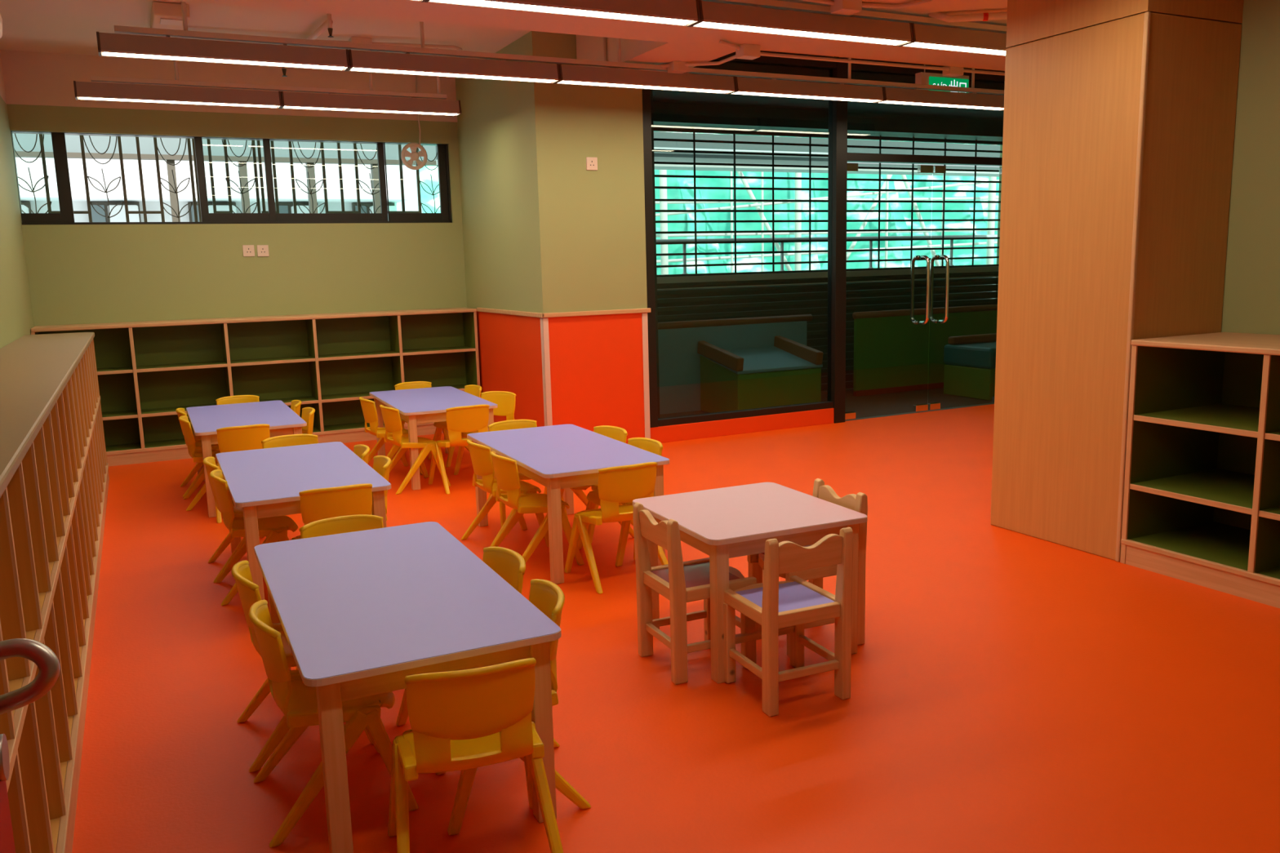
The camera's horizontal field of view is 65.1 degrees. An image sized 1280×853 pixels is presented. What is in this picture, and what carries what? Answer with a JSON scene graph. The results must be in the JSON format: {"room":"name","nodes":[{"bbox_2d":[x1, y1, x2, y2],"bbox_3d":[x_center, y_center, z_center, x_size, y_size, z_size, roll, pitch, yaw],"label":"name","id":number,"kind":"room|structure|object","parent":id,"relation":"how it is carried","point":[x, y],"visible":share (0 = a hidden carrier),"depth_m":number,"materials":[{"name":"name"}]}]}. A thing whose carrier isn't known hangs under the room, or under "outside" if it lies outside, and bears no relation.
{"room":"children's room","nodes":[
{"label":"children's room","id":0,"kind":"room"},
{"bbox_2d":[0,53,33,348],"bbox_3d":[-2.292,-0.507,2.810,0.200,2.970,10.360,-6,10,-26],"label":"wall","id":1,"kind":"structure","parent":0,"point":[16,321],"depth_m":6.57,"materials":[{"name":"green paint"}]},
{"bbox_2d":[0,49,466,326],"bbox_3d":[-3.027,-1.345,8.067,3.280,2.970,0.182,-6,10,-26],"label":"wall","id":2,"kind":"structure","parent":0,"point":[77,273],"depth_m":7.82,"materials":[{"name":"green paint"}]},
{"bbox_2d":[13,133,439,222],"bbox_3d":[-3.135,-2.034,8.082,3.329,0.930,0.195,-6,10,-26],"label":"window grille","id":3,"kind":"object","parent":2,"relation":"in","point":[144,211],"visible":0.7,"depth_m":8.04,"materials":[{"name":"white metal"}]},
{"bbox_2d":[10,130,452,224],"bbox_3d":[-3.081,-1.943,7.951,3.195,0.660,0.100,-6,10,-26],"label":"window","id":4,"kind":"structure","parent":2,"relation":"in","point":[66,216],"depth_m":7.96,"materials":[{"name":"black metal"}]},
{"bbox_2d":[0,0,1004,71],"bbox_3d":[2.150,-2.502,4.752,10.300,0.120,10.320,-6,10,-26],"label":"ceiling","id":5,"kind":"structure","parent":0,"point":[51,26],"depth_m":6.53,"materials":[{"name":"beige paint"}]},
{"bbox_2d":[150,1,190,38],"bbox_3d":[-2.915,-2.504,6.207,0.200,0.085,0.650,-6,10,-26],"label":"ceiling box","id":6,"kind":"object","parent":5,"relation":"attached to","point":[168,15],"visible":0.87,"depth_m":5.95,"materials":[{"name":"beige paint"}]},
{"bbox_2d":[90,48,446,98],"bbox_3d":[-2.455,-2.478,6.824,2.300,0.362,0.044,-6,10,-26],"label":"cable trunking","id":7,"kind":"object","parent":5,"relation":"hanging from","point":[94,78],"visible":0.74,"depth_m":6.79,"materials":[{"name":"beige paint"}]},
{"bbox_2d":[73,80,281,108],"bbox_3d":[-3.021,-2.189,6.602,1.236,0.110,0.128,-6,10,-26],"label":"lamp","id":8,"kind":"object","parent":7,"relation":"hanging from","point":[131,92],"visible":1,"depth_m":6.55,"materials":[{"name":"metal"}]},
{"bbox_2d":[80,97,277,107],"bbox_3d":[-3.020,-2.143,6.610,1.188,0.010,0.099,-6,10,-26],"label":"diffuser","id":9,"kind":"object","parent":8,"relation":"attached to","point":[224,101],"depth_m":6.63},
{"bbox_2d":[280,91,461,115],"bbox_3d":[-1.905,-2.307,7.153,1.256,0.110,0.128,-6,10,-26],"label":"lamp","id":10,"kind":"object","parent":7,"relation":"hanging from","point":[300,100],"visible":0.99,"depth_m":7.10,"materials":[{"name":"metal"}]},
{"bbox_2d":[284,106,457,115],"bbox_3d":[-1.904,-2.261,7.161,1.208,0.010,0.099,-6,10,-26],"label":"diffuser","id":11,"kind":"object","parent":10,"relation":"attached to","point":[431,110],"depth_m":7.19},
{"bbox_2d":[300,36,462,56],"bbox_3d":[-2.176,-2.648,6.882,1.922,0.060,0.299,-6,10,-26],"label":"conduit","id":12,"kind":"object","parent":5,"relation":"attached to","point":[353,39],"visible":0.34,"depth_m":7.01,"materials":[{"name":"metal"}]},
{"bbox_2d":[400,75,427,169],"bbox_3d":[-1.898,-2.535,8.352,0.222,0.769,0.060,-6,10,-26],"label":"fan","id":13,"kind":"object","parent":5,"relation":"hanging from","point":[414,155],"visible":1,"depth_m":8.38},
{"bbox_2d":[114,0,1004,94],"bbox_3d":[0.112,-2.482,6.445,6.250,0.362,0.044,-6,10,-26],"label":"cable trunking","id":14,"kind":"object","parent":5,"relation":"hanging from","point":[185,33],"visible":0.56,"depth_m":5.98,"materials":[{"name":"beige paint"}]},
{"bbox_2d":[96,31,350,71],"bbox_3d":[-2.201,-2.007,5.360,1.241,0.110,0.128,-6,10,-26],"label":"lamp","id":15,"kind":"object","parent":14,"relation":"hanging from","point":[117,45],"visible":1,"depth_m":5.30,"materials":[{"name":"metal"}]},
{"bbox_2d":[103,52,344,70],"bbox_3d":[-2.200,-1.962,5.368,1.193,0.010,0.099,-6,10,-26],"label":"diffuser","id":16,"kind":"object","parent":15,"relation":"attached to","point":[212,57],"depth_m":5.36,"materials":[{"name":"plastic"}]},
{"bbox_2d":[346,48,560,83],"bbox_3d":[-1.081,-2.126,5.913,1.261,0.110,0.128,-6,10,-26],"label":"lamp","id":17,"kind":"object","parent":14,"relation":"hanging from","point":[406,63],"visible":0.91,"depth_m":5.86,"materials":[{"name":"metal"}]},
{"bbox_2d":[351,67,555,82],"bbox_3d":[-1.079,-2.080,5.921,1.213,0.010,0.099,-6,10,-26],"label":"diffuser","id":18,"kind":"object","parent":17,"relation":"attached to","point":[468,73],"depth_m":5.92,"materials":[{"name":"plastic"}]},
{"bbox_2d":[553,63,736,93],"bbox_3d":[0.051,-2.246,6.472,1.266,0.110,0.128,-6,10,-26],"label":"lamp","id":19,"kind":"object","parent":14,"relation":"hanging from","point":[569,74],"visible":0.85,"depth_m":6.42,"materials":[{"name":"metal"}]},
{"bbox_2d":[557,80,731,93],"bbox_3d":[0.052,-2.200,6.479,1.218,0.010,0.099,-6,10,-26],"label":"diffuser","id":20,"kind":"object","parent":19,"relation":"attached to","point":[656,85],"depth_m":6.49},
{"bbox_2d":[729,75,884,102],"bbox_3d":[1.182,-2.365,7.030,1.261,0.110,0.128,-6,10,-26],"label":"lamp","id":21,"kind":"object","parent":14,"relation":"hanging from","point":[775,87],"visible":0.93,"depth_m":6.98,"materials":[{"name":"metal"}]},
{"bbox_2d":[732,91,878,102],"bbox_3d":[1.183,-2.320,7.038,1.213,0.010,0.099,-6,10,-26],"label":"diffuser","id":22,"kind":"object","parent":21,"relation":"attached to","point":[831,95],"depth_m":7.05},
{"bbox_2d":[876,86,1004,111],"bbox_3d":[2.314,-2.485,7.589,1.266,0.110,0.128,-6,10,-26],"label":"lamp","id":23,"kind":"object","parent":14,"relation":"hanging from","point":[916,96],"visible":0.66,"depth_m":7.52,"materials":[{"name":"metal"}]},
{"bbox_2d":[879,100,1004,110],"bbox_3d":[2.315,-2.440,7.596,1.218,0.010,0.099,-6,10,-26],"label":"diffuser","id":24,"kind":"object","parent":23,"relation":"attached to","point":[979,104],"depth_m":7.60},
{"bbox_2d":[172,0,1007,71],"bbox_3d":[1.744,-2.406,5.595,10.300,0.320,1.850,-6,10,-26],"label":"ceiling beam","id":25,"kind":"structure","parent":5,"relation":"attached to","point":[406,10],"depth_m":5.35,"materials":[{"name":"beige paint"}]},
{"bbox_2d":[701,0,1006,33],"bbox_3d":[0.515,-2.073,4.866,4.400,0.042,0.044,-6,10,-26],"label":"cable trunking","id":26,"kind":"object","parent":25,"relation":"attached to","point":[775,4],"visible":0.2,"depth_m":5.20,"materials":[{"name":"beige paint"}]},
{"bbox_2d":[424,0,700,26],"bbox_3d":[-0.318,-1.913,4.488,1.286,0.110,0.128,-6,10,-26],"label":"lamp","id":27,"kind":"object","parent":26,"relation":"hanging from","point":[686,13],"visible":1,"depth_m":4.55,"materials":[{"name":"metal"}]},
{"bbox_2d":[688,0,913,46],"bbox_3d":[0.838,-2.035,5.059,1.296,0.110,0.128,-6,10,-26],"label":"lamp","id":28,"kind":"object","parent":26,"relation":"hanging from","point":[719,15],"visible":0.87,"depth_m":5.00,"materials":[{"name":"metal"}]},
{"bbox_2d":[693,22,906,44],"bbox_3d":[0.839,-1.990,5.066,1.248,0.010,0.099,-6,10,-26],"label":"diffuser","id":29,"kind":"object","parent":28,"relation":"attached to","point":[789,28],"depth_m":5.05,"materials":[{"name":"plastic"}]},
{"bbox_2d":[898,22,1008,55],"bbox_3d":[1.990,-2.158,5.627,1.276,0.110,0.128,-6,10,-26],"label":"lamp","id":30,"kind":"object","parent":26,"relation":"hanging from","point":[925,36],"visible":0.44,"depth_m":5.46,"materials":[{"name":"metal"}]},
{"bbox_2d":[904,42,1005,55],"bbox_3d":[1.991,-2.112,5.635,1.228,0.010,0.099,-6,10,-26],"label":"diffuser","id":31,"kind":"object","parent":30,"relation":"attached to","point":[990,48],"depth_m":5.51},
{"bbox_2d":[801,0,932,15],"bbox_3d":[1.036,-2.094,4.971,0.818,0.060,0.184,-3,9,-12],"label":"conduit","id":32,"kind":"object","parent":25,"relation":"attached to","point":[847,7],"visible":1,"depth_m":4.98,"materials":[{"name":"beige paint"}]},
{"bbox_2d":[760,52,1004,76],"bbox_3d":[2.251,-2.456,6.939,3.600,0.060,0.080,-6,10,-26],"label":"conduit","id":33,"kind":"object","parent":25,"relation":"attached to","point":[949,71],"visible":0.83,"depth_m":6.64,"materials":[{"name":"metal"}]},
{"bbox_2d":[928,11,1007,22],"bbox_3d":[1.913,-2.178,5.265,0.768,0.078,0.050,0,9,9],"label":"pipe","id":34,"kind":"object","parent":25,"relation":"attached to","point":[984,16],"visible":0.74,"depth_m":5.28,"materials":[{"name":"metal"}]},
{"bbox_2d":[575,34,735,71],"bbox_3d":[0.071,-2.525,6.582,0.515,0.320,1.430,-6,10,-26],"label":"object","id":35,"kind":"structure","parent":5,"relation":"attached to","point":[588,47],"depth_m":6.32,"materials":[{"name":"beige paint"}]},
{"bbox_2d":[602,36,759,73],"bbox_3d":[0.283,-2.452,6.319,0.455,0.390,1.100,-9,12,-40],"label":"conduit","id":36,"kind":"object","parent":35,"relation":"attached to","point":[746,51],"visible":0.92,"depth_m":6.38,"materials":[{"name":"metal"}]},
{"bbox_2d":[915,63,968,93],"bbox_3d":[2.401,-2.782,7.940,0.500,0.365,0.080,-6,10,-26],"label":"exit sign","id":37,"kind":"object","parent":5,"relation":"hanging from","point":[922,77],"visible":0.45,"depth_m":7.89,"materials":[{"name":"green plastic"}]},
{"bbox_2d":[455,31,647,313],"bbox_3d":[-0.796,-1.927,8.086,0.837,1.940,2.012,-6,10,-26],"label":"wall column","id":38,"kind":"structure","parent":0,"point":[544,232],"depth_m":7.29,"materials":[{"name":"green paint"}]},
{"bbox_2d":[476,311,647,444],"bbox_3d":[-0.758,-0.461,8.325,0.837,1.030,2.012,-6,10,-26],"label":"wainscoting","id":39,"kind":"structure","parent":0,"point":[597,361],"depth_m":7.48,"materials":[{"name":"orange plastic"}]},
{"bbox_2d":[540,318,552,426],"bbox_3d":[-0.675,-0.281,7.275,0.044,1.008,0.053,-6,10,-26],"label":"trim","id":40,"kind":"structure","parent":39,"relation":"attached to","point":[544,322],"depth_m":7.24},
{"bbox_2d":[476,307,650,317],"bbox_3d":[-0.650,-0.932,8.002,0.880,0.033,1.514,-6,10,-26],"label":"trim","id":41,"kind":"structure","parent":39,"relation":"attached to","point":[478,309],"depth_m":7.39,"materials":[{"name":"brown wood"}]},
{"bbox_2d":[650,88,659,417],"bbox_3d":[-0.368,-1.467,8.436,0.145,2.960,1.900,-6,10,-26],"label":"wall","id":42,"kind":"structure","parent":0,"point":[651,90],"depth_m":7.62,"materials":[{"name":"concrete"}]},
{"bbox_2d":[641,313,650,438],"bbox_3d":[0.048,-0.354,7.607,0.047,1.008,0.006,-6,10,-26],"label":"trim","id":43,"kind":"structure","parent":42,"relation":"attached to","point":[644,316],"depth_m":7.60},
{"bbox_2d":[642,50,1004,427],"bbox_3d":[2.605,-1.605,8.798,5.792,2.965,0.110,-6,10,-26],"label":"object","id":44,"kind":"structure","parent":42,"relation":"in","point":[838,156],"depth_m":8.21,"materials":[{"name":"black metal"}]},
{"bbox_2d":[650,408,834,443],"bbox_3d":[0.838,-0.015,8.136,1.761,0.130,0.090,-6,10,-26],"label":"baseboard","id":45,"kind":"structure","parent":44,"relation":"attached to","point":[668,433],"depth_m":8.07,"materials":[{"name":"orange plastic"}]},
{"bbox_2d":[844,163,933,419],"bbox_3d":[2.130,-1.157,8.623,0.943,2.138,0.223,-6,10,-26],"label":"door","id":46,"kind":"structure","parent":44,"relation":"attached to","point":[851,166],"depth_m":8.70,"materials":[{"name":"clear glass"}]},
{"bbox_2d":[927,164,1001,409],"bbox_3d":[2.985,-1.248,9.045,0.943,2.138,0.223,-6,10,-26],"label":"door","id":47,"kind":"structure","parent":44,"relation":"attached to","point":[936,169],"depth_m":8.86,"materials":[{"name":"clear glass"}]},
{"bbox_2d":[71,387,1279,852],"bbox_3d":[2.187,0.515,5.324,10.300,0.080,10.500,-6,10,-26],"label":"floor","id":48,"kind":"structure","parent":0,"point":[1011,691],"depth_m":3.15,"materials":[{"name":"orange plastic"}]},
{"bbox_2d":[0,638,60,852],"bbox_3d":[-0.432,0.243,0.589,0.100,2.090,0.924,-6,10,-26],"label":"handle","id":49,"kind":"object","parent":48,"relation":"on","point":[48,664],"depth_m":0.99,"materials":[{"name":"red paint"}]},
{"bbox_2d":[0,332,109,852],"bbox_3d":[-2.334,0.328,3.774,0.412,1.015,6.780,-6,10,-26],"label":"cubby shelf","id":50,"kind":"object","parent":48,"relation":"on","point":[55,478],"visible":0.99,"depth_m":2.81,"materials":[{"name":"beige laminate"}]},
{"bbox_2d":[0,332,94,497],"bbox_3d":[-2.346,-0.158,3.695,0.412,0.030,6.780,-6,10,-26],"label":"countertop","id":51,"kind":"structure","parent":50,"relation":"on","point":[35,370],"depth_m":3.54,"materials":[{"name":"beige laminate"}]},
{"bbox_2d":[175,408,218,497],"bbox_3d":[-2.801,0.140,6.497,0.365,0.534,0.379,-6,10,-26],"label":"plastic chair","id":52,"kind":"object","parent":48,"relation":"on","point":[180,411],"visible":0.23,"depth_m":6.51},
{"bbox_2d":[178,415,220,511],"bbox_3d":[-2.612,0.195,6.127,0.365,0.534,0.379,-6,10,-26],"label":"plastic chair","id":53,"kind":"object","parent":48,"relation":"on","point":[196,454],"visible":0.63,"depth_m":5.96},
{"bbox_2d":[203,456,278,582],"bbox_3d":[-1.856,0.403,4.731,0.365,0.534,0.379,-6,10,-26],"label":"plastic chair","id":54,"kind":"object","parent":48,"relation":"on","point":[209,462],"visible":0.36,"depth_m":4.62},
{"bbox_2d":[214,423,270,523],"bbox_3d":[-2.296,0.238,5.813,0.379,0.534,0.365,-6,10,-28],"label":"plastic chair","id":55,"kind":"object","parent":48,"relation":"on","point":[245,437],"visible":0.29,"depth_m":5.64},
{"bbox_2d":[186,400,306,517],"bbox_3d":[-2.496,0.173,6.351,0.607,0.500,1.238,-6,10,-26],"label":"table","id":56,"kind":"object","parent":48,"relation":"on","point":[205,420],"visible":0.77,"depth_m":6.09,"materials":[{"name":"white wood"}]},
{"bbox_2d":[209,469,297,605],"bbox_3d":[-1.689,0.450,4.415,0.365,0.534,0.379,-6,10,-26],"label":"plastic chair","id":57,"kind":"object","parent":48,"relation":"on","point":[275,528],"visible":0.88,"depth_m":4.30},
{"bbox_2d":[31,307,479,466],"bbox_3d":[-2.897,-0.355,7.990,3.251,1.036,0.352,-6,10,-26],"label":"cubby shelf","id":58,"kind":"object","parent":48,"relation":"on","point":[148,371],"visible":0.62,"depth_m":8.03,"materials":[{"name":"green laminate"}]},
{"bbox_2d":[31,307,476,332],"bbox_3d":[-2.909,-0.853,7.909,3.249,0.028,0.352,-6,10,-26],"label":"countertop","id":59,"kind":"structure","parent":58,"relation":"on","point":[431,311],"depth_m":7.71,"materials":[{"name":"brown wood"}]},
{"bbox_2d":[259,434,318,537],"bbox_3d":[-1.770,0.328,5.176,0.379,0.534,0.365,-6,10,-26],"label":"plastic chair","id":60,"kind":"object","parent":48,"relation":"on","point":[292,439],"visible":0.16,"depth_m":5.27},
{"bbox_2d":[231,560,373,772],"bbox_3d":[-1.018,0.664,3.000,0.365,0.534,0.379,-6,10,-26],"label":"plastic chair","id":61,"kind":"object","parent":48,"relation":"on","point":[248,591],"visible":0.38,"depth_m":2.85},
{"bbox_2d":[215,441,391,599],"bbox_3d":[-1.560,0.434,4.599,0.607,0.500,1.238,-6,10,-25],"label":"table","id":62,"kind":"object","parent":48,"relation":"on","point":[266,482],"visible":0.73,"depth_m":4.33,"materials":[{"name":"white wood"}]},
{"bbox_2d":[291,483,372,540],"bbox_3d":[-1.262,0.481,4.157,0.379,0.534,0.365,-6,10,-25],"label":"plastic chair","id":63,"kind":"object","parent":48,"relation":"on","point":[316,504],"visible":0.42,"depth_m":3.98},
{"bbox_2d":[248,600,417,847],"bbox_3d":[-0.825,0.719,2.631,0.365,0.534,0.379,-6,10,-26],"label":"plastic chair","id":64,"kind":"object","parent":48,"relation":"on","point":[297,701],"visible":0.8,"depth_m":2.51,"materials":[{"name":"plastic"}]},
{"bbox_2d":[295,514,383,670],"bbox_3d":[-0.969,0.598,3.395,0.379,0.534,0.365,-6,10,-26],"label":"plastic chair","id":65,"kind":"object","parent":48,"relation":"on","point":[349,523],"visible":0.12,"depth_m":3.49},
{"bbox_2d":[370,455,391,520],"bbox_3d":[-1.284,0.420,4.539,0.365,0.534,0.379,-5,10,-22],"label":"plastic chair","id":66,"kind":"object","parent":48,"relation":"on","point":[381,464],"visible":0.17,"depth_m":4.56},
{"bbox_2d":[359,396,422,475],"bbox_3d":[-1.720,0.057,6.832,0.365,0.534,0.379,-7,11,-30],"label":"plastic chair","id":67,"kind":"object","parent":48,"relation":"on","point":[368,406],"visible":0.62,"depth_m":6.70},
{"bbox_2d":[253,521,561,852],"bbox_3d":[-0.718,0.690,2.897,0.607,0.500,1.238,-6,10,-25],"label":"table","id":68,"kind":"object","parent":48,"relation":"on","point":[359,613],"visible":0.91,"depth_m":2.54,"materials":[{"name":"purple laminate"}]},
{"bbox_2d":[379,404,450,494],"bbox_3d":[-1.473,0.118,6.424,0.365,0.534,0.379,-8,11,-34],"label":"plastic chair","id":69,"kind":"object","parent":48,"relation":"on","point":[391,416],"visible":0.9,"depth_m":6.29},
{"bbox_2d":[369,386,497,489],"bbox_3d":[-1.439,0.052,6.928,0.607,0.500,1.238,-6,10,-24],"label":"table","id":70,"kind":"object","parent":48,"relation":"on","point":[424,405],"visible":0.72,"depth_m":6.64,"materials":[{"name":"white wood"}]},
{"bbox_2d":[428,384,481,466],"bbox_3d":[-1.306,-0.019,7.235,0.365,0.534,0.379,-7,11,-31],"label":"plastic chair","id":71,"kind":"object","parent":48,"relation":"on","point":[473,389],"visible":0.31,"depth_m":7.26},
{"bbox_2d":[428,404,495,494],"bbox_3d":[-1.127,0.114,6.390,0.379,0.534,0.365,-7,11,-29],"label":"plastic chair","id":72,"kind":"object","parent":48,"relation":"on","point":[466,419],"visible":0.72,"depth_m":6.24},
{"bbox_2d":[387,657,563,852],"bbox_3d":[-0.397,0.757,2.329,0.379,0.534,0.365,-4,10,-17],"label":"plastic chair","id":73,"kind":"object","parent":48,"relation":"on","point":[460,720],"visible":0.99,"depth_m":2.19,"materials":[{"name":"plastic"}]},
{"bbox_2d":[395,546,555,774],"bbox_3d":[-0.505,0.656,2.966,0.365,0.534,0.379,-7,11,-30],"label":"plastic chair","id":74,"kind":"object","parent":48,"relation":"on","point":[509,565],"visible":0.19,"depth_m":3.04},
{"bbox_2d":[453,391,516,475],"bbox_3d":[-1.016,0.045,6.800,0.379,0.534,0.365,3,10,25],"label":"plastic chair","id":75,"kind":"object","parent":48,"relation":"on","point":[505,401],"visible":0.4,"depth_m":6.87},
{"bbox_2d":[461,439,541,546],"bbox_3d":[-0.681,0.324,5.035,0.365,0.534,0.379,-6,10,-28],"label":"plastic chair","id":76,"kind":"object","parent":48,"relation":"on","point":[481,457],"visible":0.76,"depth_m":4.92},
{"bbox_2d":[447,578,591,835],"bbox_3d":[-0.361,0.704,2.651,0.365,0.534,0.379,-4,10,-17],"label":"plastic chair","id":77,"kind":"object","parent":48,"relation":"on","point":[546,596],"visible":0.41,"depth_m":2.55,"materials":[{"name":"plastic"}]},
{"bbox_2d":[487,419,568,527],"bbox_3d":[-0.645,0.249,5.489,0.379,0.534,0.365,-6,10,-26],"label":"plastic chair","id":78,"kind":"object","parent":48,"relation":"on","point":[513,424],"visible":0.2,"depth_m":5.55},
{"bbox_2d":[489,451,584,565],"bbox_3d":[-0.514,0.374,4.697,0.365,0.534,0.379,-6,10,-28],"label":"plastic chair","id":79,"kind":"object","parent":48,"relation":"on","point":[506,472],"visible":0.91,"depth_m":4.58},
{"bbox_2d":[466,424,669,584],"bbox_3d":[-0.389,0.342,4.984,0.607,0.500,1.238,-6,10,-25],"label":"table","id":80,"kind":"object","parent":48,"relation":"on","point":[558,457],"visible":0.75,"depth_m":4.66,"materials":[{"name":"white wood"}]},
{"bbox_2d":[560,425,633,542],"bbox_3d":[-0.244,0.283,5.216,0.365,0.534,0.379,-9,12,-38],"label":"plastic chair","id":81,"kind":"object","parent":48,"relation":"on","point":[618,433],"visible":0.24,"depth_m":5.26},
{"bbox_2d":[564,462,667,594],"bbox_3d":[-0.101,0.405,4.443,0.379,0.534,0.365,-6,10,-27],"label":"plastic chair","id":82,"kind":"object","parent":48,"relation":"on","point":[624,483],"visible":0.84,"depth_m":4.30,"materials":[{"name":"plastic"}]},
{"bbox_2d":[577,437,662,566],"bbox_3d":[-0.068,0.342,4.828,0.365,0.534,0.379,-8,11,-34],"label":"plastic chair","id":83,"kind":"object","parent":48,"relation":"on","point":[655,446],"visible":0.27,"depth_m":4.81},
{"bbox_2d":[632,502,756,684],"bbox_3d":[0.191,0.545,3.463,0.328,0.558,0.300,-6,10,-24],"label":"wooden chair","id":84,"kind":"object","parent":48,"relation":"on","point":[681,582],"visible":0.82,"depth_m":3.40,"materials":[{"name":"brown wood"}]},
{"bbox_2d":[657,314,812,414],"bbox_3d":[0.650,-0.581,9.416,2.330,0.844,0.068,-6,10,-26],"label":"wall","id":85,"kind":"structure","parent":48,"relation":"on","point":[679,360],"depth_m":9.33,"materials":[{"name":"paint"}]},
{"bbox_2d":[632,482,867,684],"bbox_3d":[0.384,0.539,3.649,0.622,0.500,0.651,-6,10,-24],"label":"square table","id":86,"kind":"object","parent":48,"relation":"on","point":[723,524],"visible":0.77,"depth_m":3.46,"materials":[{"name":"pink laminate"}]},
{"bbox_2d":[697,335,822,413],"bbox_3d":[1.109,-0.468,9.231,0.935,0.657,0.706,-6,10,-26],"label":"bench","id":87,"kind":"object","parent":48,"relation":"on","point":[788,371],"visible":0.88,"depth_m":9.04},
{"bbox_2d":[723,527,853,716],"bbox_3d":[0.462,0.579,3.215,0.300,0.558,0.328,-5,10,-23],"label":"wooden chair","id":88,"kind":"object","parent":48,"relation":"on","point":[780,607],"visible":0.99,"depth_m":3.11,"materials":[{"name":"brown wood"}]},
{"bbox_2d":[746,478,867,656],"bbox_3d":[0.602,0.505,3.649,0.328,0.558,0.300,-5,10,-23],"label":"wooden chair","id":89,"kind":"object","parent":48,"relation":"on","point":[858,502],"visible":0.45,"depth_m":3.58,"materials":[{"name":"brown wood"}]},
{"bbox_2d":[852,304,997,396],"bbox_3d":[3.391,-0.855,10.669,2.780,0.844,0.069,-6,10,-26],"label":"screen","id":90,"kind":"object","parent":48,"relation":"on","point":[892,353],"visible":0.55,"depth_m":10.33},
{"bbox_2d":[943,333,996,400],"bbox_3d":[3.580,-0.615,9.987,0.890,0.580,0.640,-6,10,-26],"label":"upholstered bench","id":91,"kind":"object","parent":48,"relation":"on","point":[970,361],"visible":0.5,"depth_m":9.81,"materials":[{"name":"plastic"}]},
{"bbox_2d":[943,341,996,368],"bbox_3d":[3.577,-0.723,9.969,0.890,0.200,0.640,-6,10,-26],"label":"cushion","id":92,"kind":"object","parent":91,"relation":"on","point":[957,354],"depth_m":9.79,"materials":[{"name":"teal plastic"}]},
{"bbox_2d":[1120,332,1279,608],"bbox_3d":[2.936,0.242,3.524,0.632,1.000,2.318,-6,10,-26],"label":"cubby shelf","id":93,"kind":"object","parent":48,"relation":"on","point":[1202,498],"visible":1,"depth_m":4.40,"materials":[{"name":"brown wood"}]},
{"bbox_2d":[1131,332,1279,355],"bbox_3d":[2.924,-0.239,3.446,0.632,0.025,2.318,-6,10,-26],"label":"countertop","id":94,"kind":"structure","parent":93,"relation":"on","point":[1233,342],"depth_m":4.15,"materials":[{"name":"brown wood"}]},
{"bbox_2d":[653,127,1002,145],"bbox_3d":[1.807,-3.152,10.254,5.940,0.350,0.200,-6,10,-26],"label":"lintel","id":95,"kind":"object","parent":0,"point":[654,127],"depth_m":10.20,"materials":[{"name":"metal"}]},
{"bbox_2d":[653,101,1003,391],"bbox_3d":[1.930,-1.817,10.211,5.710,2.957,0.340,-6,10,-26],"label":"roller shutter","id":96,"kind":"object","parent":95,"relation":"attached to","point":[665,114],"visible":0.4,"depth_m":10.15,"materials":[{"name":"metal"}]},
{"bbox_2d":[653,59,1004,120],"bbox_3d":[2.168,-3.100,9.353,6.100,0.160,1.710,-6,10,-26],"label":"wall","id":97,"kind":"structure","parent":0,"point":[659,95],"depth_m":8.97,"materials":[{"name":"paint"}]},
{"bbox_2d":[990,0,1244,561],"bbox_3d":[2.219,-0.935,4.735,0.628,2.970,0.766,-6,10,-26],"label":"pillar","id":98,"kind":"structure","parent":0,"point":[1119,116],"depth_m":4.50,"materials":[{"name":"brown wood"}]},
{"bbox_2d":[1221,0,1279,334],"bbox_3d":[3.584,-0.673,2.909,0.150,2.970,5.290,-6,10,-26],"label":"wall","id":99,"kind":"structure","parent":0,"point":[1251,289],"depth_m":4.41,"materials":[{"name":"green paint"}]},
{"label":"outside","id":100,"kind":"structure","parent":0,"visible":0},
{"bbox_2d":[435,131,999,176],"bbox_3d":[2.301,-3.274,12.109,9.600,0.370,0.416,-6,10,-26],"label":"fascia beam","id":101,"kind":"structure","parent":100,"point":[658,144],"depth_m":11.70,"materials":[{"name":"metal"}]},
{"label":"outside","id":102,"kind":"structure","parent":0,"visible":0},
{"bbox_2d":[12,133,437,222],"bbox_3d":[-5.812,-3.297,11.066,7.000,6.000,3.950,-6,10,-26],"label":"building","id":103,"kind":"structure","parent":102,"point":[111,170],"depth_m":12.07,"materials":[{"name":"white concrete"}]},
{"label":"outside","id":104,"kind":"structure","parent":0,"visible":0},
{"bbox_2d":[655,131,999,275],"bbox_3d":[3.112,-2.995,15.744,11.000,5.550,1.400,-6,10,-26],"label":"scaffold","id":105,"kind":"object","parent":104,"point":[664,260],"visible":0.16,"depth_m":15.18,"materials":[{"name":"white metal"}]},
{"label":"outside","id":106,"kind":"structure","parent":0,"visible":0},
{"bbox_2d":[418,131,999,275],"bbox_3d":[2.533,-3.651,16.596,12.603,6.501,0.705,-6,10,-26],"label":"net","id":107,"kind":"object","parent":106,"point":[427,198],"visible":0.06,"depth_m":16.65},
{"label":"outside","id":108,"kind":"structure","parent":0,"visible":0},
{"bbox_3d":[-0.174,-0.078,10.546,16.000,0.230,0.995,-6,10,-26],"label":"walkway slab","id":109,"kind":"object","parent":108,"visible":0},
{"bbox_2d":[657,266,995,384],"bbox_3d":[2.310,-1.000,11.444,8.600,1.536,0.240,-6,10,-26],"label":"parapet","id":110,"kind":"object","parent":109,"relation":"on","point":[983,266],"visible":0.02,"depth_m":11.08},
{"bbox_2d":[656,234,997,274],"bbox_3d":[2.285,-1.947,11.290,8.000,0.376,0.100,-6,10,-26],"label":"railing","id":111,"kind":"object","parent":110,"relation":"on","point":[684,246],"visible":0.29,"depth_m":10.99,"materials":[{"name":"metal"}]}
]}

